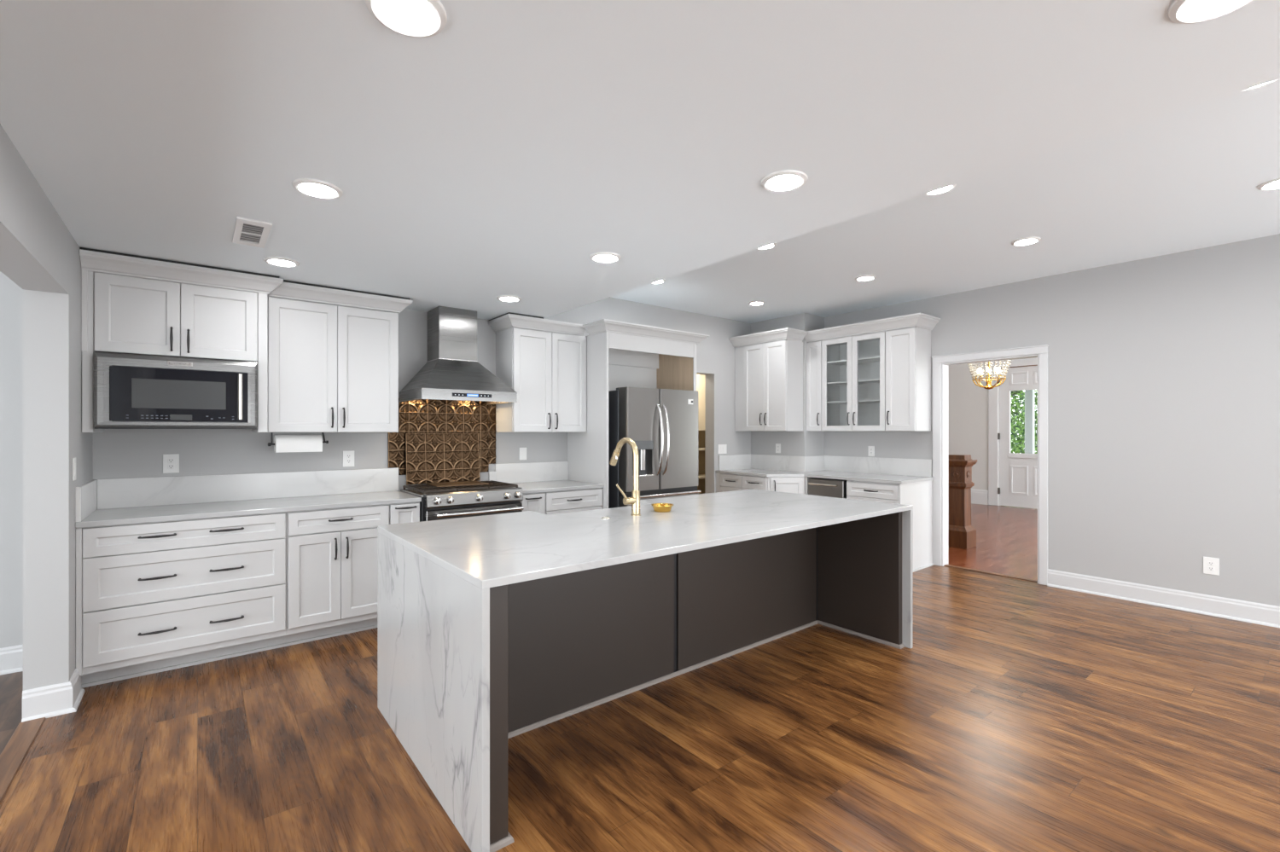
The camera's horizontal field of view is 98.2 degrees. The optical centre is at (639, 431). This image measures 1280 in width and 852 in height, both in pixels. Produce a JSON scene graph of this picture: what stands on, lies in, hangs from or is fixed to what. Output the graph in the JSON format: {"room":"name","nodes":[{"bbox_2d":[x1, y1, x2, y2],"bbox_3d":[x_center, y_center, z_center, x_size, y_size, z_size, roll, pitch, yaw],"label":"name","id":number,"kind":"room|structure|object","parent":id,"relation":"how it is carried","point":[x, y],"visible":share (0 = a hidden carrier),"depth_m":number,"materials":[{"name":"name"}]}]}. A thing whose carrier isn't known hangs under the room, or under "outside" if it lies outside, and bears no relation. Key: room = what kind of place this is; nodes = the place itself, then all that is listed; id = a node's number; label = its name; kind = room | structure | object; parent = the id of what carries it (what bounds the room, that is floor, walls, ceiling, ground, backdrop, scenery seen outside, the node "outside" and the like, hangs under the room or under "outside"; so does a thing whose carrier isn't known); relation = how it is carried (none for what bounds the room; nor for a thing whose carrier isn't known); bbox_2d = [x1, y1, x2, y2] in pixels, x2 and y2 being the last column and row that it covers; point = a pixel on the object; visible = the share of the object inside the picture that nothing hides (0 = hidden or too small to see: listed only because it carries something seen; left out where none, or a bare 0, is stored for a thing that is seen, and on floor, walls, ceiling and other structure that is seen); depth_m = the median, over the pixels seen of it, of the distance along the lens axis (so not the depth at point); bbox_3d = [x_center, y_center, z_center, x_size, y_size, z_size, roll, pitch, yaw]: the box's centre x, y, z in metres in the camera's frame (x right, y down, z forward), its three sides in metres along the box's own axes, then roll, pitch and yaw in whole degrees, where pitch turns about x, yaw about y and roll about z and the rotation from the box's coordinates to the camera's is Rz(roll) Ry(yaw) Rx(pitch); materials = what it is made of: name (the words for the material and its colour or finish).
{"room":"kitchen","nodes":[
{"label":"kitchen","id":0,"kind":"room"},
{"bbox_2d":[0,271,23,648],"bbox_3d":[-4.825,0.195,2.317,3.345,2.386,0.100,0,0,-39],"label":"wall","id":1,"kind":"structure","parent":0,"point":[11,295],"depth_m":3.20,"materials":[{"name":"grey paint"}]},
{"bbox_2d":[0,645,23,675],"bbox_3d":[-4.785,1.315,2.266,3.345,0.146,0.030,0,0,-39],"label":"baseboard","id":2,"kind":"structure","parent":1,"relation":"attached to","point":[11,658],"depth_m":3.19,"materials":[{"name":"white paint"}]},
{"bbox_2d":[0,123,93,691],"bbox_3d":[-1.112,0.195,0.469,0.155,2.386,7.320,0,0,-39],"label":"wall","id":3,"kind":"structure","parent":0,"point":[38,253],"depth_m":2.69,"materials":[{"name":"grey paint"}]},
{"bbox_2d":[21,669,85,722],"bbox_3d":[-2.951,1.315,2.798,0.185,0.146,0.275,0,0,-39],"label":"baseboard","id":4,"kind":"structure","parent":3,"relation":"attached to","point":[65,698],"depth_m":2.71,"materials":[{"name":"white paint"}]},
{"bbox_2d":[72,457,75,481],"bbox_3d":[-2.916,0.193,2.861,0.008,0.116,0.072,0,0,-39],"label":"light switch","id":5,"kind":"object","parent":3,"relation":"attached to","point":[73,459],"visible":1,"depth_m":2.84,"materials":[{"name":"white plastic"}]},
{"bbox_2d":[75,479,97,522],"bbox_3d":[-3.132,0.383,3.143,0.020,0.182,0.619,0,0,-39],"label":"side splash","id":6,"kind":"object","parent":3,"relation":"attached to","point":[85,494],"visible":1,"depth_m":3.04,"materials":[{"name":"stone"}]},
{"bbox_2d":[93,296,750,494],"bbox_3d":[-0.850,-0.007,5.456,6.785,2.790,0.150,0,0,-39],"label":"wall","id":7,"kind":"structure","parent":0,"point":[117,453],"depth_m":4.53,"materials":[{"name":"grey paint"}]},
{"bbox_2d":[162,453,179,473],"bbox_3d":[-3.046,0.208,3.602,0.080,0.122,0.008,0,0,-39],"label":"wall outlet","id":8,"kind":"object","parent":7,"relation":"attached to","point":[171,462],"visible":1,"depth_m":3.60,"materials":[{"name":"white plastic"}]},
{"bbox_2d":[167,464,174,469],"bbox_3d":[-3.044,0.228,3.601,0.034,0.029,0.002,0,0,-39],"label":"socket","id":9,"kind":"object","parent":8,"relation":"attached to","point":[169,466],"depth_m":3.60,"materials":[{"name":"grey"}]},
{"bbox_2d":[167,458,174,463],"bbox_3d":[-3.044,0.189,3.601,0.034,0.029,0.002,0,0,-39],"label":"socket","id":10,"kind":"object","parent":8,"relation":"attached to","point":[169,460],"depth_m":3.60,"materials":[{"name":"grey plastic"}]},
{"bbox_2d":[79,247,283,432],"bbox_3d":[-2.812,-0.496,3.472,0.928,1.002,0.502,0,0,-39],"label":"upper cabinet","id":11,"kind":"object","parent":7,"relation":"attached to","point":[133,305],"visible":0.98,"depth_m":3.27,"materials":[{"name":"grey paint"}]},
{"bbox_2d":[93,352,257,429],"bbox_3d":[-2.837,-0.227,3.436,0.744,0.423,0.526,0,0,-39],"label":"microwave","id":12,"kind":"object","parent":11,"relation":"in","point":[131,392],"visible":1,"depth_m":3.25,"materials":[{"name":"grey metal"}]},
{"bbox_2d":[97,467,398,509],"bbox_3d":[-2.629,0.383,3.926,1.742,0.182,0.021,0,0,-39],"label":"backsplash","id":13,"kind":"structure","parent":7,"relation":"attached to","point":[132,492],"depth_m":3.81,"materials":[{"name":"stone"}]},
{"bbox_2d":[267,279,413,432],"bbox_3d":[-2.182,-0.496,4.028,0.901,1.002,0.419,0,0,-39],"label":"upper cabinet","id":14,"kind":"object","parent":7,"relation":"attached to","point":[333,368],"visible":0.94,"depth_m":3.87,"materials":[{"name":"grey paint"}]},
{"bbox_2d":[267,432,328,446],"bbox_3d":[-2.386,0.052,3.879,0.363,0.095,0.024,0,0,-39],"label":"paper towel holder","id":15,"kind":"object","parent":14,"relation":"attached to","point":[270,444],"visible":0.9,"depth_m":3.78,"materials":[{"name":"black metal"}]},
{"bbox_2d":[273,435,322,453],"bbox_3d":[-2.387,0.084,3.878,0.277,0.120,0.120,0,0,-39],"label":"paper towel roll","id":16,"kind":"object","parent":15,"relation":"hanging from","point":[283,443],"visible":0.99,"depth_m":3.83,"materials":[{"name":"white paper"}]},
{"bbox_2d":[343,450,354,466],"bbox_3d":[-2.233,0.208,4.251,0.080,0.122,0.008,0,0,-39],"label":"wall outlet","id":17,"kind":"object","parent":7,"relation":"attached to","point":[348,456],"visible":1,"depth_m":4.25,"materials":[{"name":"white plastic"}]},
{"bbox_2d":[387,397,496,475],"bbox_3d":[-1.651,0.044,4.705,0.913,0.632,0.013,0,0,-39],"label":"backsplash","id":18,"kind":"structure","parent":7,"relation":"attached to","point":[421,416],"depth_m":4.70,"materials":[{"name":"brown tile"}]},
{"bbox_2d":[399,306,517,405],"bbox_3d":[-1.471,-0.617,4.476,0.746,0.761,0.604,0,0,-39],"label":"range hood","id":19,"kind":"object","parent":7,"relation":"attached to","point":[452,370],"visible":1,"depth_m":4.42,"materials":[{"name":"silver metal"}]},
{"bbox_2d":[519,448,526,459],"bbox_3d":[-1.087,0.207,5.164,0.072,0.116,0.008,0,0,-39],"label":"light switch","id":20,"kind":"object","parent":7,"relation":"attached to","point":[522,450],"visible":1,"depth_m":5.16,"materials":[{"name":"white plastic"}]},
{"bbox_2d":[488,461,568,483],"bbox_3d":[-1.029,0.383,5.202,0.814,0.183,0.021,0,0,-39],"label":"backsplash","id":21,"kind":"structure","parent":7,"relation":"attached to","point":[549,471],"depth_m":5.19,"materials":[{"name":"stone"}]},
{"bbox_2d":[488,312,586,432],"bbox_3d":[-0.906,-0.496,5.041,0.821,1.002,0.426,0,0,-39],"label":"upper cabinet","id":22,"kind":"object","parent":7,"relation":"attached to","point":[546,370],"visible":0.99,"depth_m":4.91,"materials":[{"name":"grey paint"}]},
{"bbox_2d":[717,444,727,453],"bbox_3d":[1.017,0.216,6.843,0.150,0.116,0.008,0,0,-39],"label":"light switch","id":23,"kind":"object","parent":7,"relation":"attached to","point":[722,449],"visible":1,"depth_m":6.84,"materials":[{"name":"white plastic"}]},
{"bbox_2d":[728,327,807,431],"bbox_3d":[1.550,-0.588,6.702,0.417,1.165,0.883,0,0,-39],"label":"upper cabinet","id":24,"kind":"object","parent":7,"relation":"attached to","point":[769,375],"visible":1,"depth_m":6.55,"materials":[{"name":"grey paint"}]},
{"bbox_2d":[0,0,1279,319],"bbox_3d":[-0.029,-1.200,1.428,3.045,0.404,7.470,0,0,-39],"label":"ceiling","id":25,"kind":"structure","parent":0,"point":[485,157],"depth_m":1.73,"materials":[{"name":"white paint"}]},
{"bbox_2d":[232,216,272,248],"bbox_3d":[-1.947,-0.993,2.780,0.138,0.008,0.425,0,0,-39],"label":"ceiling vent","id":26,"kind":"object","parent":25,"relation":"in","point":[248,232],"visible":1,"depth_m":2.76,"materials":[{"name":"white plastic"}]},
{"bbox_2d":[262,256,299,267],"bbox_3d":[-2.100,-0.991,3.250,0.180,0.012,0.180,0,0,-39],"label":"recessed light","id":27,"kind":"object","parent":25,"relation":"in","point":[277,261],"visible":1,"depth_m":3.24,"materials":[{"name":"white plastic"}]},
{"bbox_2d":[291,178,343,198],"bbox_3d":[-1.320,-0.991,2.273,0.180,0.012,0.180,0,0,-39],"label":"recessed light","id":28,"kind":"object","parent":25,"relation":"in","point":[313,188],"visible":1,"depth_m":2.26,"materials":[{"name":"white plastic"}]},
{"bbox_2d":[364,0,447,37],"bbox_3d":[-0.550,-0.991,1.307,0.180,0.012,0.180,0,0,-39],"label":"recessed light","id":29,"kind":"object","parent":25,"relation":"in","point":[410,18],"visible":1,"depth_m":1.32,"materials":[{"name":"white plastic"}]},
{"bbox_2d":[496,295,521,302],"bbox_3d":[-0.978,-0.991,4.145,0.180,0.012,0.180,0,0,-39],"label":"recessed light","id":30,"kind":"object","parent":25,"relation":"in","point":[503,298],"visible":1,"depth_m":4.12,"materials":[{"name":"white plastic"}]},
{"bbox_2d":[589,251,621,263],"bbox_3d":[-0.198,-0.991,3.167,0.180,0.012,0.180,0,0,-39],"label":"recessed light","id":31,"kind":"object","parent":25,"relation":"in","point":[602,257],"visible":1,"depth_m":3.15,"materials":[{"name":"white plastic"}]},
{"bbox_2d":[761,169,807,191],"bbox_3d":[0.572,-0.991,2.202,0.180,0.012,0.180,0,0,-39],"label":"recessed light","id":32,"kind":"object","parent":25,"relation":"in","point":[785,180],"visible":1,"depth_m":2.19,"materials":[{"name":"white plastic"}]},
{"bbox_2d":[1168,0,1253,23],"bbox_3d":[1.323,-0.991,1.260,0.180,0.012,0.180,0,0,-39],"label":"recessed light","id":33,"kind":"object","parent":25,"relation":"in","point":[1180,11],"visible":1,"depth_m":1.30,"materials":[{"name":"white plastic"}]},
{"bbox_2d":[0,503,1279,851],"bbox_3d":[1.716,1.413,4.183,15.900,0.050,9.600,0,0,-39],"label":"floor","id":34,"kind":"structure","parent":0,"point":[1019,716],"depth_m":2.42,"materials":[{"name":"brown wood"}]},
{"bbox_2d":[0,717,45,803],"bbox_3d":[-1.792,1.387,1.257,0.085,0.011,3.600,0,0,-39],"label":"threshold","id":35,"kind":"object","parent":34,"relation":"on","point":[12,757],"visible":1,"depth_m":2.40,"materials":[{"name":"brown wood"}]},
{"bbox_2d":[75,512,286,688],"bbox_3d":[-2.761,0.946,3.413,0.935,0.884,0.658,0,0,-39],"label":"base cabinet","id":36,"kind":"object","parent":34,"relation":"on","point":[154,597],"visible":0.98,"depth_m":3.16,"materials":[{"name":"grey paint"}]},
{"bbox_2d":[75,490,421,528],"bbox_3d":[-2.450,0.489,3.679,1.755,0.030,0.631,0,0,-39],"label":"countertop","id":37,"kind":"structure","parent":36,"relation":"on","point":[107,517],"depth_m":3.45,"materials":[{"name":"stone"}]},
{"bbox_2d":[284,504,389,646],"bbox_3d":[-2.158,0.946,3.894,0.607,0.884,0.658,0,0,-39],"label":"base cabinet","id":38,"kind":"object","parent":34,"relation":"on","point":[332,553],"visible":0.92,"depth_m":3.64,"materials":[{"name":"grey paint"}]},
{"bbox_2d":[389,501,419,524],"bbox_3d":[-1.838,0.946,4.149,0.208,0.884,0.658,0,0,-39],"label":"base cabinet","id":39,"kind":"object","parent":34,"relation":"on","point":[410,512],"visible":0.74,"depth_m":3.92,"materials":[{"name":"grey paint"}]},
{"bbox_2d":[400,480,523,522],"bbox_3d":[-1.407,0.894,4.411,0.776,0.928,0.668,0,0,-39],"label":"range","id":40,"kind":"object","parent":34,"relation":"on","point":[437,503],"visible":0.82,"depth_m":4.19,"materials":[{"name":"silver metal"}]},
{"bbox_2d":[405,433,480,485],"bbox_3d":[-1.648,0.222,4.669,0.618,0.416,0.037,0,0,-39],"label":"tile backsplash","id":41,"kind":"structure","parent":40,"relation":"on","point":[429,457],"depth_m":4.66,"materials":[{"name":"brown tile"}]},
{"bbox_2d":[400,487,513,497],"bbox_3d":[-1.442,0.467,4.456,0.774,0.014,0.555,0,0,-39],"label":"cooktop","id":42,"kind":"object","parent":40,"relation":"in","point":[409,491],"depth_m":4.24,"materials":[{"name":"silver metal"}]},
{"bbox_2d":[426,480,488,487],"bbox_3d":[-1.486,0.416,4.526,0.415,0.026,0.290,0,0,-36],"label":"griddle plate","id":43,"kind":"object","parent":40,"relation":"on","point":[450,483],"visible":1,"depth_m":4.49,"materials":[{"name":"brown metal"}]},
{"bbox_2d":[520,492,545,514],"bbox_3d":[-1.053,0.946,4.775,0.224,0.884,0.658,0,0,-39],"label":"base cabinet","id":44,"kind":"object","parent":34,"relation":"on","point":[532,502],"visible":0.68,"depth_m":4.56,"materials":[{"name":"grey paint"}]},
{"bbox_2d":[544,488,602,514],"bbox_3d":[-0.739,0.946,5.026,0.579,0.884,0.658,0,0,-39],"label":"base cabinet","id":45,"kind":"object","parent":34,"relation":"on","point":[563,502],"visible":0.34,"depth_m":4.78,"materials":[{"name":"grey paint"}]},
{"bbox_2d":[513,480,603,494],"bbox_3d":[-0.836,0.489,4.966,0.806,0.030,0.631,0,0,-39],"label":"countertop","id":46,"kind":"structure","parent":45,"relation":"on","point":[557,485],"depth_m":4.85,"materials":[{"name":"stone"}]},
{"bbox_2d":[567,319,709,509],"bbox_3d":[-0.041,0.204,5.515,1.303,2.367,0.764,0,0,-39],"label":"refrigerator surround","id":47,"kind":"object","parent":34,"relation":"on","point":[619,354],"visible":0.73,"depth_m":5.24,"materials":[{"name":"grey paint"}]},
{"bbox_2d":[608,386,701,508],"bbox_3d":[0.044,0.478,5.453,0.900,1.760,0.788,0,0,-39],"label":"refrigerator","id":48,"kind":"object","parent":34,"relation":"on","point":[662,424],"visible":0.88,"depth_m":5.14,"materials":[{"name":"grey metal"}]},
{"bbox_2d":[489,512,904,851],"bbox_3d":[0.214,0.945,3.173,2.824,0.886,1.235,0,0,-39],"label":"base cabinet","id":49,"kind":"object","parent":34,"relation":"on","point":[563,646],"visible":0.59,"depth_m":3.09,"materials":[{"name":"grey paint"}]},
{"bbox_2d":[377,488,913,851],"bbox_3d":[0.215,0.930,3.171,2.879,0.913,1.310,0,0,-39],"label":"countertop","id":50,"kind":"structure","parent":49,"relation":"on","point":[435,578],"depth_m":2.33,"materials":[{"name":"stone"}]},
{"bbox_2d":[609,437,640,516],"bbox_3d":[-0.133,0.254,3.193,0.168,0.440,0.272,0,0,-39],"label":"faucet","id":51,"kind":"object","parent":50,"relation":"on","point":[634,500],"visible":1,"depth_m":3.13,"materials":[{"name":"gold metal"}]},
{"bbox_2d":[651,503,673,512],"bbox_3d":[0.133,0.451,3.297,0.132,0.046,0.132,0,0,-39],"label":"bowl","id":52,"kind":"object","parent":50,"relation":"on","point":[660,508],"visible":1,"depth_m":3.26,"materials":[{"name":"gold metal"}]},
{"bbox_2d":[715,473,767,493],"bbox_3d":[1.405,0.946,6.662,0.693,0.884,0.774,0,0,-39],"label":"base cabinet","id":53,"kind":"object","parent":34,"relation":"on","point":[724,482],"visible":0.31,"depth_m":6.49,"materials":[{"name":"grey paint"}]},
{"bbox_2d":[768,477,804,494],"bbox_3d":[1.750,0.893,6.276,0.632,0.779,0.255,0,0,-39],"label":"base cabinet","id":54,"kind":"object","parent":34,"relation":"on","point":[789,485],"visible":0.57,"depth_m":6.17,"materials":[{"name":"grey paint"}]},
{"bbox_2d":[804,477,809,494],"bbox_3d":[2.124,0.946,6.395,0.700,0.884,0.028,0,0,-39],"label":"filler panel","id":55,"kind":"object","parent":34,"relation":"on","point":[805,478],"visible":0.14,"depth_m":6.18,"materials":[{"name":"grey paint"}]},
{"bbox_2d":[808,477,846,499],"bbox_3d":[2.247,0.953,6.194,0.742,0.870,0.438,0,0,-39],"label":"dishwasher","id":56,"kind":"object","parent":34,"relation":"on","point":[817,486],"visible":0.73,"depth_m":5.96,"materials":[{"name":"silver metal"}]},
{"bbox_2d":[846,480,934,572],"bbox_3d":[2.593,0.946,5.769,0.747,0.884,0.588,0,0,-39],"label":"base cabinet","id":57,"kind":"object","parent":34,"relation":"on","point":[919,495],"visible":0.33,"depth_m":5.60,"materials":[{"name":"grey paint"}]},
{"bbox_2d":[715,468,934,484],"bbox_3d":[1.994,0.489,6.270,1.062,0.030,2.121,0,0,-39],"label":"countertop","id":58,"kind":"structure","parent":57,"relation":"on","point":[891,479],"depth_m":6.10,"materials":[{"name":"stone"}]},
{"bbox_2d":[948,454,977,549],"bbox_3d":[3.875,0.836,6.729,0.290,1.105,0.290,0,0,-39],"label":"newel post","id":59,"kind":"object","parent":34,"relation":"on","point":[962,534],"visible":0.83,"depth_m":6.65,"materials":[{"name":"brown wood"}]},
{"bbox_2d":[944,564,1037,582],"bbox_3d":[3.423,1.384,5.427,0.060,0.008,0.824,0,0,-39],"label":"threshold","id":60,"kind":"object","parent":34,"relation":"on","point":[950,566],"visible":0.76,"depth_m":5.39,"materials":[{"name":"brown wood"}]},
{"bbox_2d":[750,313,824,456],"bbox_3d":[1.845,-0.007,6.988,0.400,2.790,0.815,0,0,-39],"label":"wall pier","id":61,"kind":"object","parent":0,"point":[805,443],"visible":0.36,"depth_m":6.72,"materials":[{"name":"grey paint"}]},
{"bbox_2d":[775,443,780,453],"bbox_3d":[1.703,0.208,6.838,0.008,0.116,0.072,0,0,-39],"label":"wall outlet","id":62,"kind":"object","parent":61,"relation":"attached to","point":[777,445],"visible":1,"depth_m":6.83,"materials":[{"name":"white plastic"}]},
{"bbox_2d":[610,78,1279,323],"bbox_3d":[2.599,-1.432,3.525,3.800,0.060,7.470,0,0,-39],"label":"ceiling","id":63,"kind":"structure","parent":0,"point":[1188,179],"depth_m":3.82,"materials":[{"name":"white paint"}]},
{"bbox_2d":[651,279,665,284],"bbox_3d":[0.145,-1.395,5.143,0.180,0.012,0.180,0,0,-39],"label":"recessed light","id":64,"kind":"object","parent":63,"relation":"in","point":[664,280],"visible":0.46,"depth_m":5.17,"materials":[{"name":"white plastic"}]},
{"bbox_2d":[748,301,765,305],"bbox_3d":[1.271,-1.395,6.040,0.180,0.012,0.180,0,0,-39],"label":"recessed light","id":65,"kind":"object","parent":63,"relation":"in","point":[753,303],"visible":1,"depth_m":6.03,"materials":[{"name":"white plastic"}]},
{"bbox_2d":[758,243,776,250],"bbox_3d":[0.931,-1.395,4.157,0.180,0.012,0.180,0,0,-39],"label":"recessed light","id":66,"kind":"object","parent":63,"relation":"in","point":[771,246],"visible":0.27,"depth_m":4.19,"materials":[{"name":"white plastic"}]},
{"bbox_2d":[855,275,876,281],"bbox_3d":[2.057,-1.395,5.055,0.180,0.012,0.180,0,0,-39],"label":"recessed light","id":67,"kind":"object","parent":63,"relation":"in","point":[864,278],"visible":1,"depth_m":5.05,"materials":[{"name":"white plastic"}]},
{"bbox_2d":[925,184,956,195],"bbox_3d":[1.710,-1.395,3.180,0.180,0.012,0.180,0,0,-39],"label":"recessed light","id":68,"kind":"object","parent":63,"relation":"in","point":[950,188],"visible":0.35,"depth_m":3.21,"materials":[{"name":"white plastic"}]},
{"bbox_2d":[1011,237,1041,246],"bbox_3d":[2.836,-1.395,4.078,0.180,0.012,0.180,0,0,-39],"label":"recessed light","id":69,"kind":"object","parent":63,"relation":"in","point":[1027,241],"visible":1,"depth_m":4.07,"materials":[{"name":"white plastic"}]},
{"bbox_2d":[1241,78,1279,91],"bbox_3d":[2.438,-1.395,2.188,0.180,0.012,0.180,0,0,-39],"label":"recessed light","id":70,"kind":"object","parent":63,"relation":"in","point":[1263,84],"visible":0.1,"depth_m":2.23,"materials":[{"name":"white plastic"}]},
{"bbox_2d":[1256,178,1279,190],"bbox_3d":[3.603,-1.395,3.116,0.180,0.012,0.180,0,0,-39],"label":"recessed light","id":71,"kind":"object","parent":63,"relation":"in","point":[1275,183],"visible":1,"depth_m":3.14,"materials":[{"name":"white plastic"}]},
{"bbox_2d":[948,360,1000,506],"bbox_3d":[7.323,-0.262,9.678,0.120,3.300,8.000,0,0,-39],"label":"wall","id":72,"kind":"structure","parent":0,"point":[968,402],"depth_m":10.73,"materials":[{"name":"grey paint"}]},
{"bbox_2d":[970,488,988,505],"bbox_3d":[7.268,1.249,9.634,0.022,0.277,8.000,0,0,-39],"label":"baseboard","id":73,"kind":"structure","parent":72,"relation":"attached to","point":[978,497],"depth_m":10.60,"materials":[{"name":"white paint"}]},
{"bbox_2d":[988,360,998,506],"bbox_3d":[7.008,-0.212,9.954,0.030,3.200,1.385,0,0,-39],"label":"door frame","id":74,"kind":"structure","parent":72,"relation":"attached to","point":[992,393],"depth_m":10.40,"materials":[{"name":"white paint"}]},
{"bbox_2d":[997,366,1037,508],"bbox_3d":[7.017,0.098,9.966,0.130,2.560,1.025,0,0,-39],"label":"door","id":75,"kind":"structure","parent":72,"relation":"in","point":[1018,472],"depth_m":10.17,"materials":[{"name":"white paint"}]},
{"bbox_2d":[998,357,1037,367],"bbox_3d":[7.041,-1.411,9.980,0.075,0.438,1.021,0,0,-39],"label":"trim","id":76,"kind":"structure","parent":72,"relation":"attached to","point":[1026,362],"depth_m":10.06,"materials":[{"name":"white paint"}]},
{"bbox_2d":[824,233,1279,606],"bbox_3d":[4.081,-0.007,4.610,0.130,2.790,7.320,0,0,-39],"label":"wall","id":77,"kind":"structure","parent":0,"point":[1164,370],"depth_m":4.46,"materials":[{"name":"grey paint"}]},
{"bbox_2d":[806,340,827,431],"bbox_3d":[2.157,-0.532,6.598,0.398,1.055,0.214,0,0,-39],"label":"upper cabinet","id":78,"kind":"object","parent":77,"relation":"attached to","point":[814,348],"visible":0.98,"depth_m":6.50,"materials":[{"name":"grey paint"}]},
{"bbox_2d":[718,453,932,477],"bbox_3d":[2.124,0.383,6.540,2.324,0.182,0.569,0,0,26],"label":"backsplash","id":79,"kind":"structure","parent":77,"relation":"attached to","point":[922,468],"depth_m":6.58,"materials":[{"name":"stone"}]},
{"bbox_2d":[821,331,886,431],"bbox_3d":[2.461,-0.532,6.216,0.398,1.055,0.759,0,0,-39],"label":"upper cabinet","id":80,"kind":"object","parent":77,"relation":"attached to","point":[853,368],"visible":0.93,"depth_m":6.32,"materials":[{"name":"white wood"}]},
{"bbox_2d":[827,355,879,366],"bbox_3d":[2.483,-0.796,6.234,0.317,0.018,0.719,0,0,-39],"label":"shelf","id":81,"kind":"object","parent":80,"relation":"attached to","point":[851,359],"depth_m":6.24,"materials":[{"name":"white"}]},
{"bbox_2d":[827,378,879,385],"bbox_3d":[2.483,-0.556,6.234,0.317,0.018,0.719,0,0,-39],"label":"shelf","id":82,"kind":"object","parent":80,"relation":"attached to","point":[850,381],"depth_m":6.20,"materials":[{"name":"white"}]},
{"bbox_2d":[827,399,879,404],"bbox_3d":[2.483,-0.336,6.234,0.317,0.018,0.719,0,0,-39],"label":"shelf","id":83,"kind":"object","parent":80,"relation":"attached to","point":[829,401],"depth_m":6.24,"materials":[{"name":"white"}]},
{"bbox_2d":[867,446,874,456],"bbox_3d":[2.633,0.223,6.314,0.008,0.116,0.072,0,0,-39],"label":"wall outlet","id":84,"kind":"object","parent":77,"relation":"attached to","point":[870,449],"visible":1,"depth_m":6.31,"materials":[{"name":"white plastic"}]},
{"bbox_2d":[804,312,940,430],"bbox_3d":[2.506,-0.588,6.121,0.447,1.165,1.361,0,0,-39],"label":"upper cabinet","id":85,"kind":"object","parent":77,"relation":"attached to","point":[908,350],"visible":0.98,"depth_m":5.71,"materials":[{"name":"grey paint"}]},
{"bbox_2d":[931,344,1048,585],"bbox_3d":[3.413,0.302,5.428,0.162,2.171,1.014,0,0,-39],"label":"door frame","id":86,"kind":"structure","parent":77,"relation":"attached to","point":[940,363],"depth_m":5.58,"materials":[{"name":"white paint"}]},
{"bbox_2d":[1047,569,1279,628],"bbox_3d":[4.986,1.315,3.347,0.030,0.146,4.215,0,0,-39],"label":"baseboard","id":87,"kind":"structure","parent":77,"relation":"attached to","point":[1258,613],"depth_m":4.36,"materials":[{"name":"white paint"}]},
{"bbox_2d":[1203,557,1219,575],"bbox_3d":[4.321,1.018,4.197,0.008,0.128,0.085,0,0,-39],"label":"wall outlet","id":88,"kind":"object","parent":77,"relation":"attached to","point":[1211,566],"visible":1,"depth_m":4.20,"materials":[{"name":"white plastic"}]},
{"bbox_3d":[5.166,-1.942,7.957,5.800,0.060,8.200,0,0,-39],"label":"ceiling","id":89,"kind":"structure","parent":0,"visible":0},
{"bbox_2d":[966,360,1011,389],"bbox_3d":[4.624,-1.234,7.353,0.626,1.355,0.620,0,0,-39],"label":"chandelier","id":90,"kind":"object","parent":89,"relation":"hanging from","point":[980,370],"visible":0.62,"depth_m":7.31,"materials":[{"name":"gold metal"}]},
{"bbox_3d":[0.312,1.413,7.387,2.700,0.050,1.440,0,0,-39],"label":"floor","id":91,"kind":"structure","parent":0,"visible":0},
{"bbox_2d":[696,374,705,494],"bbox_3d":[0.617,0.238,7.847,1.250,2.300,0.800,0,0,-39],"label":"pantry unit","id":92,"kind":"object","parent":91,"relation":"on","point":[701,379],"visible":0.04,"depth_m":7.55,"materials":[{"name":"beige paint"}]},
{"bbox_2d":[698,474,705,478],"bbox_3d":[0.788,0.623,7.632,1.250,0.030,0.250,0,0,-39],"label":"shelf","id":93,"kind":"object","parent":92,"relation":"attached to","point":[700,476],"depth_m":7.54,"materials":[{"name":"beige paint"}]},
{"bbox_3d":[7.989,1.573,10.848,2.380,0.330,7.000,0,0,-39],"label":"floor","id":94,"kind":"structure","parent":0,"visible":0},
{"bbox_2d":[1024,389,1035,453],"bbox_3d":[8.148,-0.152,11.595,0.220,3.120,0.220,0,0,-39],"label":"porch post","id":95,"kind":"object","parent":94,"relation":"on","point":[1029,394],"visible":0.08,"depth_m":11.54,"materials":[{"name":"grey paint"}]},
{"label":"outside","id":96,"kind":"structure","parent":0,"visible":0},
{"bbox_3d":[16.072,1.763,16.655,22.100,0.050,30.000,0,0,-39],"label":"lawn","id":97,"kind":"structure","parent":96,"visible":0},
{"bbox_2d":[1010,389,1037,453],"bbox_3d":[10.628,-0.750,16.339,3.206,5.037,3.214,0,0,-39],"label":"tree","id":98,"kind":"object","parent":97,"relation":"on","point":[1017,408],"visible":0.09,"depth_m":15.57,"materials":[{"name":"green plant"}]},
{"bbox_2d":[1010,413,1037,452],"bbox_3d":[16.108,0.512,23.095,1.791,2.619,10.154,0,0,-39],"label":"hedge","id":99,"kind":"object","parent":97,"relation":"on","point":[1013,413],"visible":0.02,"depth_m":22.90,"materials":[{"name":"green plant"}]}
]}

